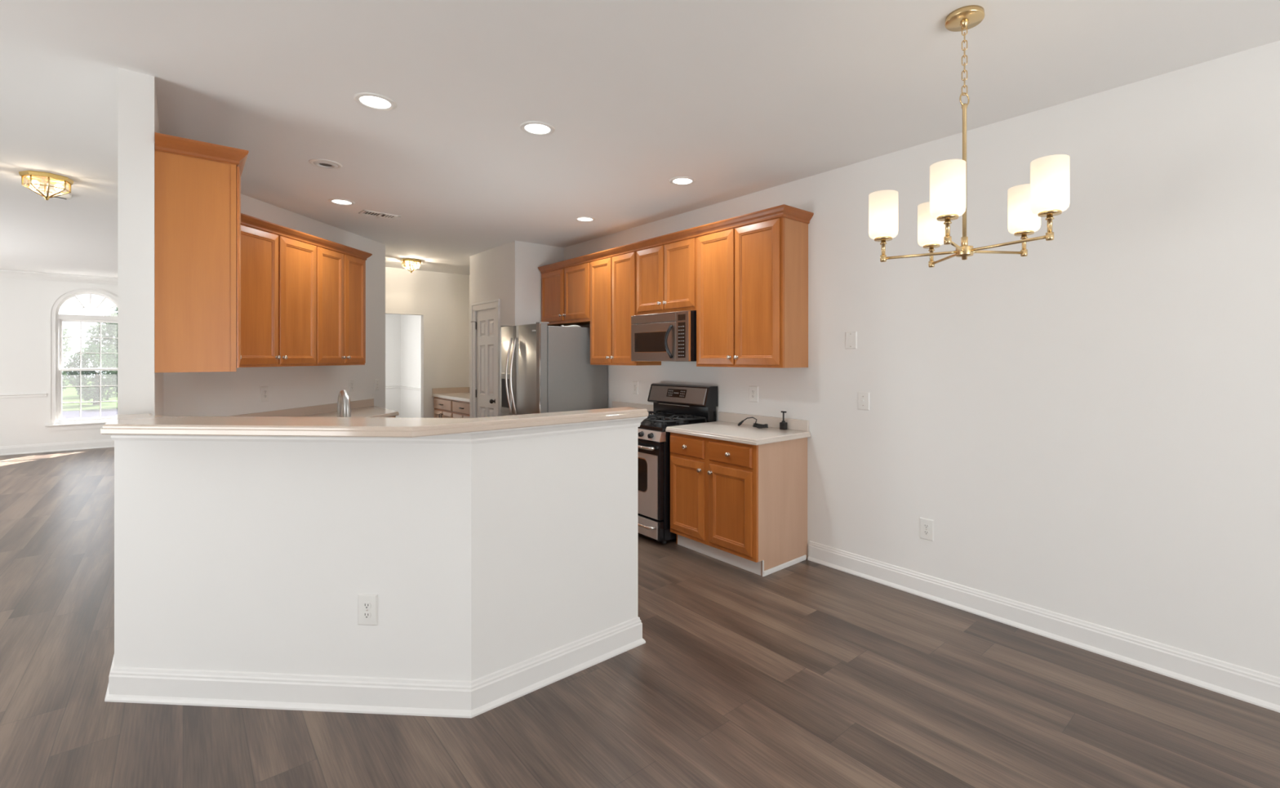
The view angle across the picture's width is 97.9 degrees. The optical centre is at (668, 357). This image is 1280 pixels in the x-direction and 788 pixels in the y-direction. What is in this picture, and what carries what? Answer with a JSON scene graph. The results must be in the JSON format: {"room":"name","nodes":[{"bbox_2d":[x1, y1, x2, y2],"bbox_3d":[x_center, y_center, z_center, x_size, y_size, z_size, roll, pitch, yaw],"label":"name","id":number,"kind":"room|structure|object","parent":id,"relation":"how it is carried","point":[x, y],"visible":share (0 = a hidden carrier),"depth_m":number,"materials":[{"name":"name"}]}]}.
{"room":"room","nodes":[
{"label":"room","id":0,"kind":"room"},
{"bbox_2d":[0,277,117,446],"bbox_3d":[-8.534,0.070,9.508,7.535,2.740,0.150,0,0,-41],"label":"wall","id":1,"kind":"structure","parent":0,"point":[25,304],"depth_m":8.41,"materials":[{"name":"paint"}]},
{"bbox_2d":[0,393,46,398],"bbox_3d":[-10.364,0.568,7.796,2.225,0.055,0.026,0,0,-41],"label":"trim","id":2,"kind":"structure","parent":1,"relation":"attached to","point":[20,395],"depth_m":8.37,"materials":[{"name":"white wood"}]},
{"bbox_2d":[0,439,114,455],"bbox_3d":[-9.172,1.374,8.833,5.385,0.132,0.028,0,0,-41],"label":"baseboard","id":3,"kind":"structure","parent":1,"relation":"attached to","point":[101,443],"depth_m":8.59,"materials":[{"name":"white wood"}]},
{"bbox_2d":[0,269,117,284],"bbox_3d":[-9.189,-1.245,8.788,5.300,0.110,0.075,0,0,-41],"label":"trim","id":4,"kind":"structure","parent":1,"relation":"attached to","point":[3,273],"depth_m":8.58,"materials":[{"name":"white wood"}]},
{"bbox_2d":[44,287,117,431],"bbox_3d":[-9.209,0.003,8.864,0.950,2.235,0.177,0,0,-41],"label":"window","id":5,"kind":"structure","parent":1,"relation":"in","point":[56,422],"depth_m":8.70,"materials":[{"name":"white wood"}]},
{"bbox_2d":[117,67,163,415],"bbox_3d":[-2.963,0.070,3.155,0.120,2.740,1.650,0,0,-41],"label":"wall","id":6,"kind":"structure","parent":0,"point":[140,388],"depth_m":2.53,"materials":[{"name":"paint"}]},
{"bbox_2d":[154,142,241,372],"bbox_3d":[-2.690,-0.464,3.197,0.346,1.063,1.344,0,0,-41],"label":"upper cabinet","id":7,"kind":"object","parent":6,"relation":"attached to","point":[197,201],"visible":1,"depth_m":2.68,"materials":[{"name":"brown wood"}]},
{"bbox_2d":[154,132,372,260],"bbox_3d":[-2.821,-0.997,4.049,0.643,0.070,3.149,0,0,-17],"label":"crown molding","id":8,"kind":"structure","parent":7,"relation":"attached to","point":[163,143],"depth_m":2.76,"materials":[{"name":"brown wood"}]},
{"bbox_2d":[163,193,385,416],"bbox_3d":[-3.572,0.070,5.794,0.900,2.740,4.015,0,0,-13],"label":"wall","id":9,"kind":"structure","parent":0,"point":[212,393],"depth_m":5.00,"materials":[{"name":"paint"}]},
{"bbox_2d":[260,386,268,401],"bbox_3d":[-3.364,0.300,4.640,0.010,0.127,0.083,0,0,4],"label":"power outlet","id":10,"kind":"object","parent":9,"relation":"attached to","point":[264,389],"visible":1,"depth_m":4.63,"materials":[{"name":"white plastic"}]},
{"bbox_2d":[239,224,316,367],"bbox_3d":[-3.202,-0.464,4.347,0.365,1.063,0.907,0,0,4],"label":"upper cabinet","id":11,"kind":"object","parent":9,"relation":"attached to","point":[278,273],"visible":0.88,"depth_m":4.34,"materials":[{"name":"brown wood"}]},
{"bbox_2d":[315,246,365,365],"bbox_3d":[-3.147,-0.464,5.145,0.365,1.063,0.692,0,0,4],"label":"upper cabinet","id":12,"kind":"object","parent":9,"relation":"attached to","point":[340,277],"visible":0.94,"depth_m":5.09,"materials":[{"name":"brown wood"}]},
{"bbox_2d":[348,379,354,391],"bbox_3d":[-3.286,0.289,5.774,0.010,0.127,0.083,0,0,4],"label":"power outlet","id":13,"kind":"object","parent":9,"relation":"attached to","point":[351,382],"visible":1,"depth_m":5.77,"materials":[{"name":"white plastic"}]},
{"bbox_2d":[114,426,637,680],"bbox_3d":[-1.281,0.867,2.459,2.334,1.147,0.545,0,0,-8],"label":"wall","id":14,"kind":"structure","parent":0,"point":[480,560],"depth_m":2.32,"materials":[{"name":"paint"}]},
{"bbox_2d":[358,593,377,625],"bbox_3d":[-1.234,1.032,2.280,0.083,0.127,0.010,0,0,4],"label":"power outlet","id":15,"kind":"object","parent":14,"relation":"attached to","point":[367,602],"visible":1,"depth_m":2.28,"materials":[{"name":"white plastic"}]},
{"bbox_2d":[362,602,370,608],"bbox_3d":[-1.234,1.012,2.277,0.034,0.025,0.003,0,0,4],"label":"socket","id":16,"kind":"object","parent":15,"relation":"attached to","point":[365,605],"depth_m":2.28,"materials":[{"name":"white plastic"}]},
{"bbox_2d":[362,611,370,617],"bbox_3d":[-1.234,1.052,2.277,0.034,0.025,0.003,0,0,4],"label":"socket","id":17,"kind":"object","parent":15,"relation":"attached to","point":[365,614],"depth_m":2.28,"materials":[{"name":"white plastic"}]},
{"bbox_2d":[100,406,648,437],"bbox_3d":[-1.246,0.272,2.365,2.394,0.038,0.747,0,0,-9],"label":"bar","id":18,"kind":"object","parent":14,"relation":"on","point":[145,423],"visible":1,"depth_m":2.15,"materials":[{"name":"beige stone"}]},
{"bbox_2d":[104,616,645,717],"bbox_3d":[-1.938,1.374,2.779,3.531,0.132,1.062,0,0,13],"label":"baseboard","id":19,"kind":"structure","parent":14,"relation":"attached to","point":[241,689],"depth_m":2.31,"materials":[{"name":"white wood"}]},
{"bbox_2d":[110,416,647,444],"bbox_3d":[-1.255,0.320,2.423,2.402,0.056,0.572,0,0,-11],"label":"trim","id":20,"kind":"structure","parent":14,"relation":"attached to","point":[480,437],"depth_m":2.32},
{"bbox_2d":[385,313,400,417],"bbox_3d":[-5.899,0.070,10.592,1.770,2.740,0.120,0,0,-41],"label":"wall","id":21,"kind":"structure","parent":0,"point":[393,322],"depth_m":10.94,"materials":[{"name":"paint"}]},
{"bbox_2d":[400,314,421,417],"bbox_3d":[-4.254,0.070,9.937,0.150,2.740,3.030,0,0,-41],"label":"wall","id":22,"kind":"structure","parent":0,"point":[411,325],"depth_m":10.53,"materials":[{"name":"paint"}]},
{"bbox_2d":[385,385,421,391],"bbox_3d":[-4.879,0.568,9.399,1.500,0.055,3.020,0,0,-41],"label":"trim","id":23,"kind":"structure","parent":22,"relation":"attached to","point":[386,386],"depth_m":10.83,"materials":[{"name":"white wood"}]},
{"bbox_2d":[385,266,469,417],"bbox_3d":[-3.778,0.070,8.262,1.905,2.740,0.120,0,0,-41],"label":"wall","id":24,"kind":"structure","parent":0,"point":[442,300],"depth_m":8.42,"materials":[{"name":"paint"}]},
{"bbox_2d":[432,386,469,393],"bbox_3d":[-2.819,0.495,7.957,0.560,0.081,1.590,0,0,-41],"label":"backsplash","id":25,"kind":"structure","parent":24,"relation":"attached to","point":[456,389],"depth_m":8.54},
{"bbox_2d":[469,240,564,417],"bbox_3d":[-1.891,0.070,6.850,0.616,2.740,1.290,0,0,-41],"label":"wall","id":26,"kind":"structure","parent":0,"point":[509,273],"depth_m":6.35,"materials":[{"name":"paint"}]},
{"bbox_2d":[471,298,500,417],"bbox_3d":[-2.219,0.378,6.743,0.097,2.125,0.810,0,0,-41],"label":"door","id":27,"kind":"structure","parent":26,"relation":"in","point":[487,325],"depth_m":6.76,"materials":[{"name":"white wood"}]},
{"bbox_2d":[0,0,1279,277],"bbox_3d":[-3.295,-1.375,3.462,7.585,0.150,16.150,0,0,-41],"label":"ceiling","id":28,"kind":"structure","parent":0,"point":[737,98],"depth_m":2.70,"materials":[{"name":"paint"}]},
{"bbox_2d":[18,170,73,199],"bbox_3d":[-4.451,-1.214,3.986,0.244,0.172,0.244,0,0,-30],"label":"flush ceiling light","id":29,"kind":"object","parent":28,"relation":"attached to","point":[34,177],"visible":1,"depth_m":3.97,"materials":[{"name":"gold metal"}]},
{"bbox_2d":[44,191,71,199],"bbox_3d":[-4.834,-1.279,4.409,0.150,0.042,0.150,0,0,-41],"label":"smoke detector","id":30,"kind":"object","parent":28,"relation":"attached to","point":[66,197],"visible":0.61,"depth_m":4.40,"materials":[{"name":"white plastic"}]},
{"bbox_2d":[308,158,342,168],"bbox_3d":[-2.297,-1.294,3.730,0.192,0.012,0.192,0,0,-41],"label":"recessed light","id":31,"kind":"object","parent":28,"relation":"in","point":[329,164],"visible":1,"depth_m":3.71,"materials":[{"name":"white plastic"}]},
{"bbox_2d":[328,198,355,205],"bbox_3d":[-2.719,-1.297,4.633,0.192,0.006,0.192,0,0,-41],"label":"recessed light","id":32,"kind":"object","parent":28,"relation":"in","point":[336,201],"visible":1,"depth_m":4.62,"materials":[{"name":"white plastic"}]},
{"bbox_2d":[353,92,396,110],"bbox_3d":[-1.487,-1.297,2.823,0.192,0.006,0.192,0,0,-41],"label":"recessed light","id":33,"kind":"object","parent":28,"relation":"in","point":[371,100],"visible":1,"depth_m":2.81,"materials":[{"name":"white plastic"}]},
{"bbox_2d":[358,209,400,219],"bbox_3d":[-2.614,-1.296,5.044,0.150,0.008,0.310,0,0,45],"label":"ceiling vent","id":34,"kind":"object","parent":28,"relation":"in","point":[364,211],"visible":1,"depth_m":5.04,"materials":[{"name":"white plastic"}]},
{"bbox_2d":[400,258,421,272],"bbox_3d":[-3.417,-1.214,7.396,0.234,0.172,0.234,0,0,-36],"label":"flush ceiling light","id":35,"kind":"object","parent":28,"relation":"attached to","point":[414,261],"visible":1,"depth_m":7.36,"materials":[{"name":"white glass"}]},
{"bbox_2d":[520,120,555,135],"bbox_3d":[-0.742,-1.297,3.151,0.192,0.006,0.192,0,0,-41],"label":"recessed light","id":36,"kind":"object","parent":28,"relation":"in","point":[532,127],"visible":1,"depth_m":3.14,"materials":[{"name":"white plastic"}]},
{"bbox_2d":[574,216,595,222],"bbox_3d":[-0.781,-1.297,5.206,0.192,0.006,0.192,0,0,-41],"label":"recessed light","id":37,"kind":"object","parent":28,"relation":"in","point":[584,219],"visible":1,"depth_m":5.20,"materials":[{"name":"white plastic"}]},
{"bbox_2d":[669,176,695,185],"bbox_3d":[0.103,-1.297,4.085,0.192,0.006,0.192,0,0,-41],"label":"recessed light","id":38,"kind":"object","parent":28,"relation":"in","point":[680,180],"visible":1,"depth_m":4.07,"materials":[{"name":"white plastic"}]},
{"bbox_2d":[868,4,1070,267],"bbox_3d":[1.129,-0.836,2.098,0.654,0.928,0.648,0,0,-41],"label":"chandelier","id":39,"kind":"object","parent":28,"relation":"hanging from","point":[1047,194],"visible":1,"depth_m":2.09,"materials":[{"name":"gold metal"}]},
{"bbox_2d":[0,447,1279,787],"bbox_3d":[-3.295,1.500,3.462,7.585,0.120,16.150,0,0,-41],"label":"floor","id":40,"kind":"structure","parent":0,"point":[806,673],"depth_m":2.26,"materials":[{"name":"wood"}]},
{"bbox_2d":[433,396,469,417],"bbox_3d":[-2.829,1.009,7.949,0.586,0.862,1.580,0,0,-41],"label":"base cabinet","id":41,"kind":"object","parent":40,"relation":"on","point":[443,407],"visible":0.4,"depth_m":7.83,"materials":[{"name":"brown wood"}]},
{"bbox_2d":[431,386,469,401],"bbox_3d":[-2.821,0.515,7.955,0.565,0.121,1.590,0,0,-41],"label":"countertop","id":42,"kind":"structure","parent":41,"relation":"on","point":[461,393],"depth_m":8.37,"materials":[{"name":"laminate"}]},
{"bbox_2d":[500,321,607,415],"bbox_3d":[-1.266,0.546,5.905,0.876,1.788,0.906,0,0,-41],"label":"refrigerator","id":43,"kind":"object","parent":40,"relation":"on","point":[544,368],"visible":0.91,"depth_m":5.57,"materials":[{"name":"metal"}]},
{"bbox_2d":[560,324,581,327],"bbox_3d":[-1.004,-0.322,5.746,0.218,0.030,0.178,0,0,-41],"label":"cable loop","id":44,"kind":"object","parent":43,"relation":"on","point":[577,326],"visible":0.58,"depth_m":5.67,"materials":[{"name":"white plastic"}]},
{"bbox_2d":[637,382,718,543],"bbox_3d":[-0.096,0.838,4.716,0.695,1.205,0.761,0,0,-41],"label":"gas range","id":45,"kind":"object","parent":40,"relation":"on","point":[673,404],"visible":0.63,"depth_m":4.40,"materials":[{"name":"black metal"}]},
{"bbox_2d":[637,418,705,431],"bbox_3d":[-0.083,0.552,4.728,0.560,0.035,0.761,0,0,-41],"label":"cooktop","id":46,"kind":"object","parent":45,"relation":"in","point":[646,425],"depth_m":4.46,"materials":[{"name":"black metal"}]},
{"bbox_2d":[670,431,807,576],"bbox_3d":[0.492,1.002,4.120,0.612,0.876,0.867,0,0,-41],"label":"base cabinet","id":47,"kind":"object","parent":40,"relation":"on","point":[742,505],"visible":0.97,"depth_m":3.85,"materials":[{"name":"brown wood"}]},
{"bbox_2d":[665,411,810,444],"bbox_3d":[0.498,0.506,4.123,0.600,0.116,0.896,0,0,-41],"label":"countertop","id":48,"kind":"structure","parent":47,"relation":"on","point":[726,428],"depth_m":4.07,"materials":[{"name":"laminate"}]},
{"bbox_2d":[737,417,768,428],"bbox_3d":[0.648,0.485,4.212,0.088,0.077,0.255,0,0,-45],"label":"cable coil","id":49,"kind":"object","parent":48,"relation":"on","point":[755,424],"visible":1,"depth_m":4.17,"materials":[{"name":"black plastic"}]},
{"bbox_2d":[779,410,786,429],"bbox_3d":[0.848,0.459,4.101,0.042,0.134,0.045,0,0,-41],"label":"pump","id":50,"kind":"object","parent":48,"relation":"on","point":[783,424],"visible":1,"depth_m":4.09,"materials":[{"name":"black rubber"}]},
{"bbox_3d":[-2.384,1.003,3.951,1.760,0.874,4.390,0,0,-41],"label":"base cabinet","id":51,"kind":"object","parent":40,"relation":"on","visible":0},
{"bbox_2d":[229,398,399,417],"bbox_3d":[-2.396,0.506,3.965,1.800,0.116,4.475,0,0,-41],"label":"countertop","id":52,"kind":"structure","parent":51,"relation":"on","point":[365,407],"depth_m":5.24,"materials":[{"name":"beige stone"}]},
{"bbox_2d":[337,389,351,417],"bbox_3d":[-1.512,0.338,2.665,0.134,0.376,0.207,0,0,-41],"label":"kitchen faucet","id":53,"kind":"object","parent":52,"relation":"on","point":[344,406],"visible":0.49,"depth_m":2.60,"materials":[{"name":"metal"}]},
{"bbox_3d":[-0.575,1.002,5.344,0.612,0.876,0.790,0,0,-41],"label":"base cabinet","id":54,"kind":"object","parent":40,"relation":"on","visible":0},
{"bbox_2d":[612,400,653,414],"bbox_3d":[-0.568,0.506,5.346,0.600,0.116,0.795,0,0,-41],"label":"countertop","id":55,"kind":"structure","parent":54,"relation":"on","point":[615,403],"depth_m":5.54,"materials":[{"name":"laminate"}]},
{"bbox_2d":[564,40,1279,677],"bbox_3d":[0.800,0.070,4.347,0.150,2.740,11.800,0,0,-41],"label":"wall","id":56,"kind":"structure","parent":0,"point":[1086,424],"depth_m":2.82,"materials":[{"name":"paint"}]},
{"bbox_2d":[541,262,590,326],"bbox_3d":[-1.027,-0.683,6.068,0.342,0.623,1.013,0,0,-41],"label":"upper cabinet","id":57,"kind":"object","parent":56,"relation":"attached to","point":[565,292],"visible":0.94,"depth_m":5.92,"materials":[{"name":"brown wood"}]},
{"bbox_2d":[537,204,813,273],"bbox_3d":[-0.226,-0.997,5.150,0.341,0.070,3.444,0,0,-41],"label":"crown molding","id":58,"kind":"structure","parent":57,"relation":"attached to","point":[782,211],"depth_m":4.43,"materials":[{"name":"brown wood"}]},
{"bbox_2d":[590,251,661,365],"bbox_3d":[-0.446,-0.464,5.401,0.342,1.063,0.757,0,0,-41],"label":"upper cabinet","id":59,"kind":"object","parent":56,"relation":"attached to","point":[613,280],"visible":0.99,"depth_m":5.27,"materials":[{"name":"brown wood"}]},
{"bbox_2d":[632,381,638,394],"bbox_3d":[-0.331,0.295,5.522,0.010,0.127,0.083,0,0,-41],"label":"power outlet","id":60,"kind":"object","parent":56,"relation":"attached to","point":[635,384],"visible":1,"depth_m":5.51,"materials":[{"name":"white plastic"}]},
{"bbox_2d":[636,237,696,315],"bbox_3d":[0.059,-0.689,4.822,0.342,0.613,0.780,0,0,-41],"label":"upper cabinet","id":61,"kind":"object","parent":56,"relation":"attached to","point":[666,274],"visible":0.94,"depth_m":4.68,"materials":[{"name":"brown wood"}]},
{"bbox_2d":[631,310,696,361],"bbox_3d":[0.024,-0.174,4.794,0.422,0.404,0.756,0,0,-41],"label":"microwave","id":62,"kind":"object","parent":61,"relation":"attached to","point":[671,336],"visible":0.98,"depth_m":4.63,"materials":[{"name":"silver metal"}]},
{"bbox_2d":[678,325,684,355],"bbox_3d":[0.102,-0.137,4.473,0.001,0.239,0.065,0,0,-41],"label":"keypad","id":63,"kind":"object","parent":62,"relation":"attached to","point":[681,328],"depth_m":4.47,"materials":[{"name":"black plastic"}]},
{"bbox_2d":[696,217,808,368],"bbox_3d":[0.596,-0.464,4.207,0.342,1.063,0.851,0,0,-41],"label":"upper cabinet","id":64,"kind":"object","parent":56,"relation":"attached to","point":[752,280],"visible":0.97,"depth_m":3.99,"materials":[{"name":"brown wood"}]},
{"bbox_2d":[749,385,758,402],"bbox_3d":[0.667,0.283,4.378,0.010,0.127,0.093,0,0,-41],"label":"power outlet","id":65,"kind":"object","parent":56,"relation":"attached to","point":[753,390],"visible":1,"depth_m":4.37,"materials":[{"name":"white plastic"}]},
{"bbox_2d":[718,411,808,431],"bbox_3d":[0.712,0.487,4.318,0.020,0.078,0.883,0,0,-41],"label":"backsplash","id":66,"kind":"structure","parent":56,"relation":"attached to","point":[792,424],"depth_m":4.27,"materials":[{"name":"laminate"}]},
{"bbox_2d":[845,331,857,348],"bbox_3d":[1.225,-0.119,3.739,0.008,0.115,0.085,0,0,-41],"label":"blank plate","id":67,"kind":"object","parent":56,"relation":"attached to","point":[851,336],"visible":1,"depth_m":3.73,"materials":[{"name":"white plastic"}]},
{"bbox_2d":[857,391,869,410],"bbox_3d":[1.282,0.283,3.668,0.016,0.120,0.085,0,0,-41],"label":"light switch","id":68,"kind":"object","parent":56,"relation":"attached to","point":[863,397],"visible":1,"depth_m":3.66,"materials":[{"name":"white plastic"}]},
{"bbox_2d":[920,516,933,541],"bbox_3d":[1.556,1.033,3.358,0.010,0.127,0.083,0,0,-41],"label":"power outlet","id":69,"kind":"object","parent":56,"relation":"attached to","point":[926,526],"visible":1,"depth_m":3.35,"materials":[{"name":"white plastic"}]},
{"bbox_2d":[923,523,928,528],"bbox_3d":[1.554,1.014,3.356,0.003,0.025,0.034,0,0,-41],"label":"socket","id":70,"kind":"object","parent":69,"relation":"attached to","point":[925,525],"depth_m":3.36,"materials":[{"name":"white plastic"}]},
{"bbox_2d":[923,529,928,534],"bbox_3d":[1.554,1.052,3.356,0.003,0.025,0.034,0,0,-41],"label":"socket","id":71,"kind":"object","parent":69,"relation":"attached to","point":[925,531],"depth_m":3.36,"materials":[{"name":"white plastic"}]},
{"bbox_2d":[807,540,1279,712],"bbox_3d":[2.757,1.374,1.967,0.028,0.132,5.340,0,0,-41],"label":"baseboard","id":72,"kind":"structure","parent":56,"relation":"attached to","point":[1256,687],"depth_m":2.79,"materials":[{"name":"white wood"}]},
{"label":"outside","id":73,"kind":"structure","parent":0,"visible":0},
{"bbox_2d":[62,377,117,411],"bbox_3d":[-35.809,1.860,33.456,70.000,0.160,42.500,0,0,-41],"label":"lawn","id":74,"kind":"structure","parent":73,"point":[69,394],"depth_m":22.43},
{"bbox_2d":[62,370,69,392],"bbox_3d":[-21.506,0.659,18.836,1.678,2.271,1.685,0,0,-41],"label":"shrub","id":75,"kind":"object","parent":74,"relation":"on","point":[64,372],"visible":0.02,"depth_m":19.25,"materials":[{"name":"green plant"}]},
{"bbox_2d":[62,325,73,357],"bbox_3d":[-27.638,-0.464,23.597,3.234,4.511,3.286,0,0,-41],"label":"tree","id":76,"kind":"object","parent":74,"relation":"on","point":[64,350],"visible":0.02,"depth_m":24.64,"materials":[{"name":"green plant"}]},
{"bbox_2d":[62,342,117,404],"bbox_3d":[-21.826,0.592,21.191,1.755,2.403,1.760,0,0,-41],"label":"shrub","id":77,"kind":"object","parent":74,"relation":"on","point":[93,392],"visible":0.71,"depth_m":20.89,"materials":[{"name":"green plant"}]},
{"bbox_2d":[83,306,117,371],"bbox_3d":[-26.752,-0.602,27.762,3.404,4.787,3.466,0,0,-41],"label":"tree","id":78,"kind":"object","parent":74,"relation":"on","point":[111,330],"visible":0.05,"depth_m":26.76,"materials":[{"name":"green plant"}]},
{"bbox_2d":[109,365,117,392],"bbox_3d":[-19.478,0.710,20.524,1.619,2.169,1.646,0,0,-41],"label":"shrub","id":79,"kind":"object","parent":74,"relation":"on","point":[113,376],"visible":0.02,"depth_m":20.01,"materials":[{"name":"green plant"}]},
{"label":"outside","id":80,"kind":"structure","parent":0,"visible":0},
{"bbox_2d":[62,408,117,418],"bbox_3d":[-17.032,1.865,11.923,50.000,0.150,14.640,0,0,-41],"label":"street","id":81,"kind":"structure","parent":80,"point":[104,412],"depth_m":17.93,"materials":[{"name":"grey asphalt"}]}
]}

